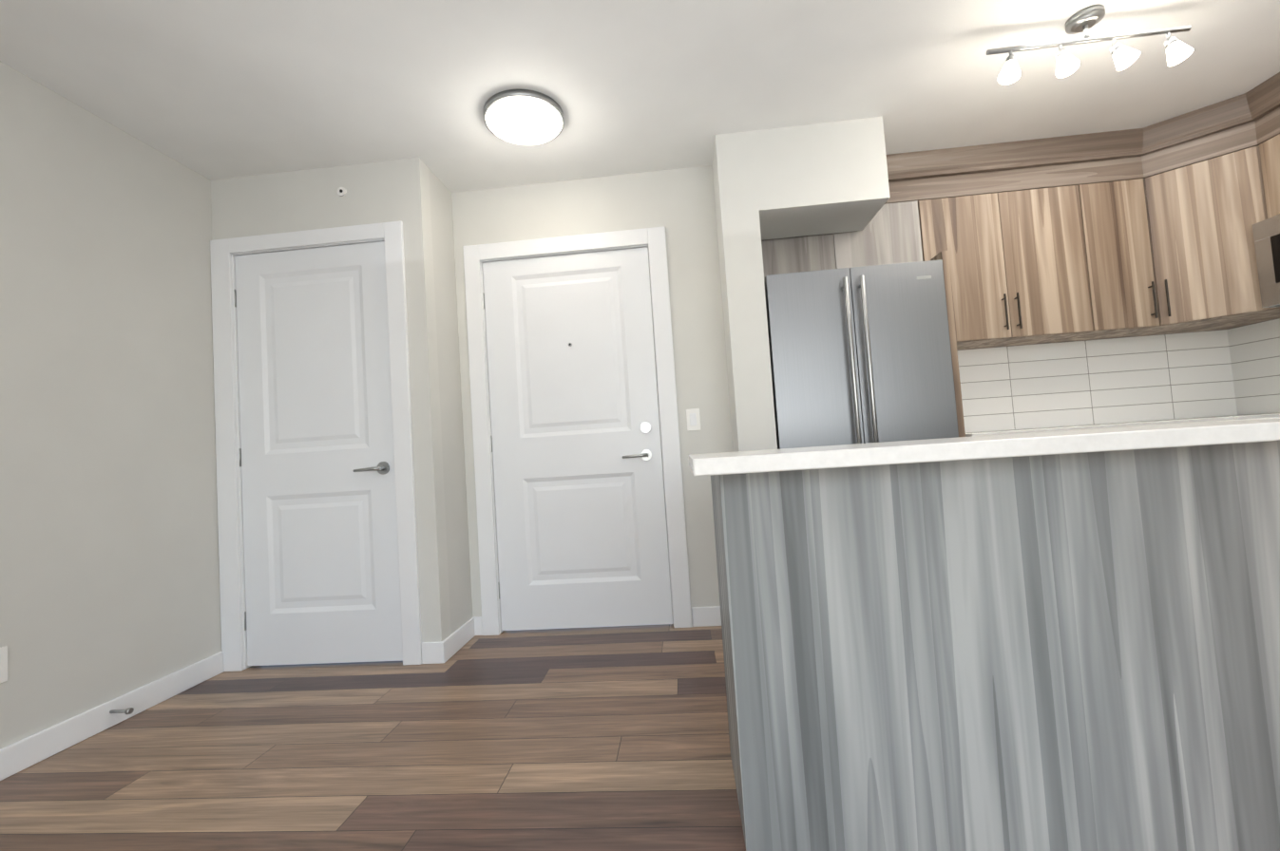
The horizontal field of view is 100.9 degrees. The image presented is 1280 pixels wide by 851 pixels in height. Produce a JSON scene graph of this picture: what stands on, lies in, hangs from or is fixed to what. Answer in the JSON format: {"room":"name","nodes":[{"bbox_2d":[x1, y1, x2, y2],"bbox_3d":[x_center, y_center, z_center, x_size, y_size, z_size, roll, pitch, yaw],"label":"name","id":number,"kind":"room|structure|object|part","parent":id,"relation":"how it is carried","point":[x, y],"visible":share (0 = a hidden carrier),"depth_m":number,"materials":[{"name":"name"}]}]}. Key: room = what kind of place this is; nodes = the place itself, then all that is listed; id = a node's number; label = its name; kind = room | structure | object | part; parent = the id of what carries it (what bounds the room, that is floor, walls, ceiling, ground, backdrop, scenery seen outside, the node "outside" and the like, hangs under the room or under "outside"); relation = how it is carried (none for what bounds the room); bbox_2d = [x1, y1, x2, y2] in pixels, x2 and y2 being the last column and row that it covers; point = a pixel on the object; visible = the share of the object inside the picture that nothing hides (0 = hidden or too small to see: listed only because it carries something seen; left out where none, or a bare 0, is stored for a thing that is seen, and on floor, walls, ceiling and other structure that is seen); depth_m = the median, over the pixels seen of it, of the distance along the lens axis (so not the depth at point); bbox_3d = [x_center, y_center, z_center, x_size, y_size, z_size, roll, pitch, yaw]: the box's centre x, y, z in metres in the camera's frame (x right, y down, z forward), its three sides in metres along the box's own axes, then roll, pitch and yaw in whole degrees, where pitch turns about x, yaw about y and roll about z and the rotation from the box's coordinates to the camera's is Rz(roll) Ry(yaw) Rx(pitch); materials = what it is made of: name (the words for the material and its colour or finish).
{"room":"apartment living area","nodes":[
{"label":"apartment living area","id":0,"kind":"room"},
{"bbox_2d":[0,60,221,749],"bbox_3d":[-2.379,-0.132,0.053,0.100,2.470,5.430,-4,-3,4],"label":"wall","id":1,"kind":"structure","parent":0,"point":[109,575],"depth_m":2.11,"materials":[{"name":"white paint"}]},
{"bbox_2d":[0,646,7,683],"bbox_3d":[-2.130,0.798,1.741,0.008,0.116,0.072,-4,-3,4],"label":"outlet","id":2,"kind":"object","parent":1,"relation":"attached to","point":[3,664],"visible":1,"depth_m":1.77,"materials":[{"name":"white plastic"}]},
{"bbox_2d":[0,651,223,781],"bbox_3d":[-2.245,1.045,-0.017,0.014,0.100,5.210,-4,-3,4],"label":"baseboard","id":3,"kind":"structure","parent":1,"relation":"attached to","point":[24,754],"depth_m":2.03,"materials":[{"name":"white wood"}]},
{"bbox_2d":[109,707,133,714],"bbox_3d":[-2.030,1.118,2.066,0.085,0.022,0.021,-4,-3,4],"label":"door stop","id":4,"kind":"object","parent":1,"relation":"attached to","point":[128,711],"visible":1,"depth_m":2.06,"materials":[{"name":"silver metal"}]},
{"bbox_2d":[210,156,451,643],"bbox_3d":[-1.565,-0.064,2.661,1.110,2.470,0.100,-4,-3,4],"label":"wall","id":5,"kind":"structure","parent":0,"point":[389,191],"depth_m":2.63,"materials":[{"name":"white paint"}]},
{"bbox_2d":[210,220,422,671],"bbox_3d":[-1.603,0.099,2.648,1.010,2.150,0.118,-4,-3,4],"label":"trim","id":6,"kind":"structure","parent":5,"relation":"attached to","point":[224,253],"depth_m":2.60,"materials":[{"name":"white wood"}]},
{"bbox_2d":[233,241,402,666],"bbox_3d":[-1.605,0.132,2.604,0.817,2.056,0.096,-4,-3,4],"label":"closet door","id":7,"kind":"structure","parent":5,"relation":"in","point":[316,465],"depth_m":2.62,"materials":[{"name":"white wood"}]},
{"bbox_2d":[337,187,346,196],"bbox_3d":[-1.492,-1.171,2.644,0.043,0.044,0.014,-4,-3,4],"label":"sensor","id":8,"kind":"object","parent":5,"relation":"attached to","point":[341,191],"visible":1,"depth_m":2.64,"materials":[{"name":"plastic"}]},
{"bbox_2d":[421,641,445,664],"bbox_3d":[-0.981,1.080,2.509,0.110,0.100,0.014,-4,-3,4],"label":"baseboard","id":9,"kind":"structure","parent":5,"relation":"attached to","point":[432,653],"depth_m":2.50,"materials":[{"name":"white wood"}]},
{"bbox_2d":[0,624,745,850],"bbox_3d":[1.025,0.921,0.224,6.900,0.060,6.400,-4,-3,4],"label":"floor","id":10,"kind":"structure","parent":0,"point":[616,738],"depth_m":1.71,"materials":[{"name":"wood"}]},
{"bbox_2d":[764,250,965,449],"bbox_3d":[1.169,0.084,2.884,0.902,1.838,0.664,-4,-3,4],"label":"fridge","id":11,"kind":"object","parent":10,"relation":"on","point":[860,354],"depth_m":2.63,"materials":[{"name":"silver metal"}]},
{"bbox_3d":[1.606,0.056,2.888,0.030,1.838,0.588,-4,-3,4],"label":"fridge panel","id":12,"kind":"part","parent":11,"relation":"part of","materials":[{"name":"grey metal"}]},
{"bbox_2d":[710,453,1121,850],"bbox_3d":[0.636,0.530,1.415,0.808,0.884,0.445,-4,-3,4],"label":"panel","id":13,"kind":"object","parent":10,"relation":"on","point":[1068,652],"depth_m":1.17,"materials":[{"name":"grey wood"}]},
{"bbox_2d":[688,413,1279,477],"bbox_3d":[1.707,-0.010,1.264,3.165,0.035,0.653,-4,-3,4],"label":"countertop","id":14,"kind":"structure","parent":13,"relation":"on","point":[1147,434],"depth_m":0.99,"materials":[{"name":"stone"}]},
{"bbox_2d":[1079,440,1279,850],"bbox_3d":[1.352,0.479,1.351,0.633,0.884,0.463,-4,-3,4],"label":"panel","id":15,"kind":"object","parent":10,"relation":"on","point":[1185,541],"depth_m":1.13,"materials":[{"name":"grey wood"}]},
{"bbox_2d":[428,168,472,633],"bbox_3d":[-1.044,-0.089,2.856,0.100,2.470,0.370,-4,-3,4],"label":"wall","id":16,"kind":"structure","parent":0,"point":[452,431],"depth_m":2.79,"materials":[{"name":"white paint"}]},
{"bbox_2d":[442,617,475,662],"bbox_3d":[-0.918,1.084,2.690,0.014,0.100,0.356,-4,-3,4],"label":"baseboard","id":17,"kind":"structure","parent":16,"relation":"attached to","point":[458,640],"depth_m":2.67,"materials":[{"name":"white wood"}]},
{"bbox_2d":[451,165,733,623],"bbox_3d":[-0.252,-0.137,2.930,1.470,2.470,0.100,-4,-3,4],"label":"wall","id":18,"kind":"structure","parent":0,"point":[678,205],"depth_m":2.88,"materials":[{"name":"white paint"}]},
{"bbox_2d":[472,616,482,635],"bbox_3d":[-0.883,1.090,2.873,0.056,0.100,0.014,-4,-3,4],"label":"baseboard","id":19,"kind":"structure","parent":18,"relation":"attached to","point":[478,626],"depth_m":2.87,"materials":[{"name":"white wood"}]},
{"bbox_2d":[482,247,672,630],"bbox_3d":[-0.362,0.069,2.883,0.945,2.044,0.103,-4,-3,4],"label":"entry door","id":20,"kind":"structure","parent":18,"relation":"in","point":[580,502],"depth_m":2.89,"materials":[{"name":"white wood"}]},
{"bbox_2d":[462,226,692,635],"bbox_3d":[-0.353,0.029,2.922,1.132,2.150,0.118,-4,-3,4],"label":"trim","id":21,"kind":"structure","parent":18,"relation":"attached to","point":[652,239],"depth_m":2.88,"materials":[{"name":"white wood"}]},
{"bbox_2d":[686,408,700,431],"bbox_3d":[0.285,-0.032,2.828,0.072,0.116,0.009,-4,-3,4],"label":"light switch","id":22,"kind":"object","parent":18,"relation":"attached to","point":[693,419],"visible":1,"depth_m":2.83,"materials":[{"name":"white plastic"}]},
{"bbox_2d":[691,606,721,627],"bbox_3d":[0.406,1.001,2.773,0.264,0.100,0.014,-4,-3,4],"label":"baseboard","id":23,"kind":"structure","parent":18,"relation":"attached to","point":[704,617],"depth_m":2.77,"materials":[{"name":"white wood"}]},
{"bbox_2d":[0,0,1279,192],"bbox_3d":[0.859,-1.601,0.342,6.900,0.060,6.400,-4,-3,4],"label":"ceiling","id":24,"kind":"structure","parent":0,"point":[215,89],"depth_m":2.14,"materials":[{"name":"white paint"}]},
{"bbox_2d":[483,89,564,145],"bbox_3d":[-0.516,-1.365,2.361,0.352,0.039,0.352,-4,-3,4],"label":"ceiling light","id":25,"kind":"object","parent":24,"relation":"in","point":[525,117],"visible":1,"depth_m":2.31,"materials":[{"name":"white glass"}]},
{"bbox_2d":[986,4,1193,84],"bbox_3d":[1.690,-1.437,1.996,0.720,0.218,0.117,-4,-3,4],"label":"track light","id":26,"kind":"object","parent":24,"relation":"attached to","point":[1087,18],"visible":1,"depth_m":1.98,"materials":[{"name":"silver metal"}]},
{"bbox_2d":[712,131,777,452],"bbox_3d":[0.572,-0.193,2.907,0.181,2.470,0.740,-4,-3,4],"label":"wall","id":27,"kind":"structure","parent":0,"point":[751,394],"depth_m":2.56,"materials":[{"name":"white paint"}]},
{"bbox_2d":[752,116,889,240],"bbox_3d":[0.888,-1.259,2.748,0.619,0.400,0.385,-4,-3,4],"label":"soffit","id":28,"kind":"structure","parent":0,"point":[823,179],"depth_m":2.56,"materials":[{"name":"white paint"}]},
{"bbox_2d":[969,415,1234,433],"bbox_3d":[2.020,-0.273,3.216,3.025,2.470,0.100,-4,-3,4],"label":"wall","id":29,"kind":"structure","parent":0,"point":[1102,424],"depth_m":3.10,"materials":[{"name":"white tile"}]},
{"bbox_2d":[761,232,840,281],"bbox_3d":[0.860,-0.999,3.122,0.467,0.380,0.328,-4,-3,4],"label":"upper cabinet","id":30,"kind":"object","parent":29,"relation":"attached to","point":[816,252],"depth_m":2.95,"materials":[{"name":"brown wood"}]},
{"bbox_2d":[837,200,928,268],"bbox_3d":[1.325,-1.031,3.087,0.468,0.380,0.328,-4,-3,4],"label":"upper cabinet","id":31,"kind":"object","parent":29,"relation":"attached to","point":[895,234],"depth_m":2.92,"materials":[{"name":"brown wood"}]},
{"bbox_2d":[920,184,1099,350],"bbox_3d":[1.991,-0.867,3.027,0.835,0.800,0.328,-4,-3,4],"label":"upper cabinet","id":32,"kind":"object","parent":29,"relation":"attached to","point":[1021,261],"depth_m":2.86,"materials":[{"name":"brown wood"}]},
{"bbox_2d":[957,329,1237,433],"bbox_3d":[2.523,-0.246,3.121,1.797,0.499,0.008,-4,-3,4],"label":"backsplash","id":33,"kind":"structure","parent":29,"relation":"attached to","point":[1173,376],"depth_m":3.10,"materials":[{"name":"tile"}]},
{"bbox_2d":[1069,178,1160,342],"bbox_3d":[2.567,-0.907,2.982,0.324,0.800,0.328,-4,-3,4],"label":"upper cabinet","id":34,"kind":"object","parent":29,"relation":"attached to","point":[1117,219],"depth_m":2.82,"materials":[{"name":"brown wood"}]},
{"bbox_2d":[1126,165,1279,337],"bbox_3d":[3.039,-0.946,2.823,0.640,0.800,0.574,-4,-3,4],"label":"upper cabinet","id":35,"kind":"object","parent":29,"relation":"attached to","point":[1170,252],"depth_m":2.75,"materials":[{"name":"brown wood"}]},
{"bbox_2d":[884,72,1279,204],"bbox_3d":[1.754,-1.423,2.078,2.461,0.247,1.746,-4,-3,4],"label":"crown molding","id":36,"kind":"structure","parent":35,"relation":"on","point":[1248,120],"depth_m":2.83,"materials":[{"name":"brown wood"}]},
{"bbox_2d":[1190,146,1279,316],"bbox_3d":[2.869,-0.941,2.676,0.315,0.796,0.258,-4,-3,4],"label":"upper cabinet","id":37,"kind":"object","parent":29,"relation":"attached to","point":[1228,188],"depth_m":2.62,"materials":[{"name":"brown wood"}]},
{"bbox_2d":[1255,133,1279,218],"bbox_3d":[3.125,-1.192,2.129,0.328,0.384,0.799,-4,-3,4],"label":"upper cabinet","id":38,"kind":"object","parent":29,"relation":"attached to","point":[1270,149],"depth_m":2.51,"materials":[{"name":"brown wood"}]},
{"bbox_2d":[1252,213,1279,307],"bbox_3d":[3.083,-0.788,2.115,0.447,0.409,0.791,-4,-3,4],"label":"microwave","id":39,"kind":"object","parent":38,"relation":"attached to","point":[1267,238],"visible":1,"depth_m":2.47,"materials":[{"name":"silver metal"}]},
{"bbox_3d":[3.390,-0.418,2.044,0.100,2.470,2.030,-4,-3,4],"label":"wall","id":40,"kind":"structure","parent":0,"visible":0},
{"bbox_2d":[1226,318,1279,415],"bbox_3d":[3.340,-0.350,2.041,0.008,0.499,2.021,-4,-3,4],"label":"backsplash","id":41,"kind":"structure","parent":40,"relation":"attached to","point":[1254,351],"depth_m":2.92,"materials":[{"name":"tile"}]}
]}

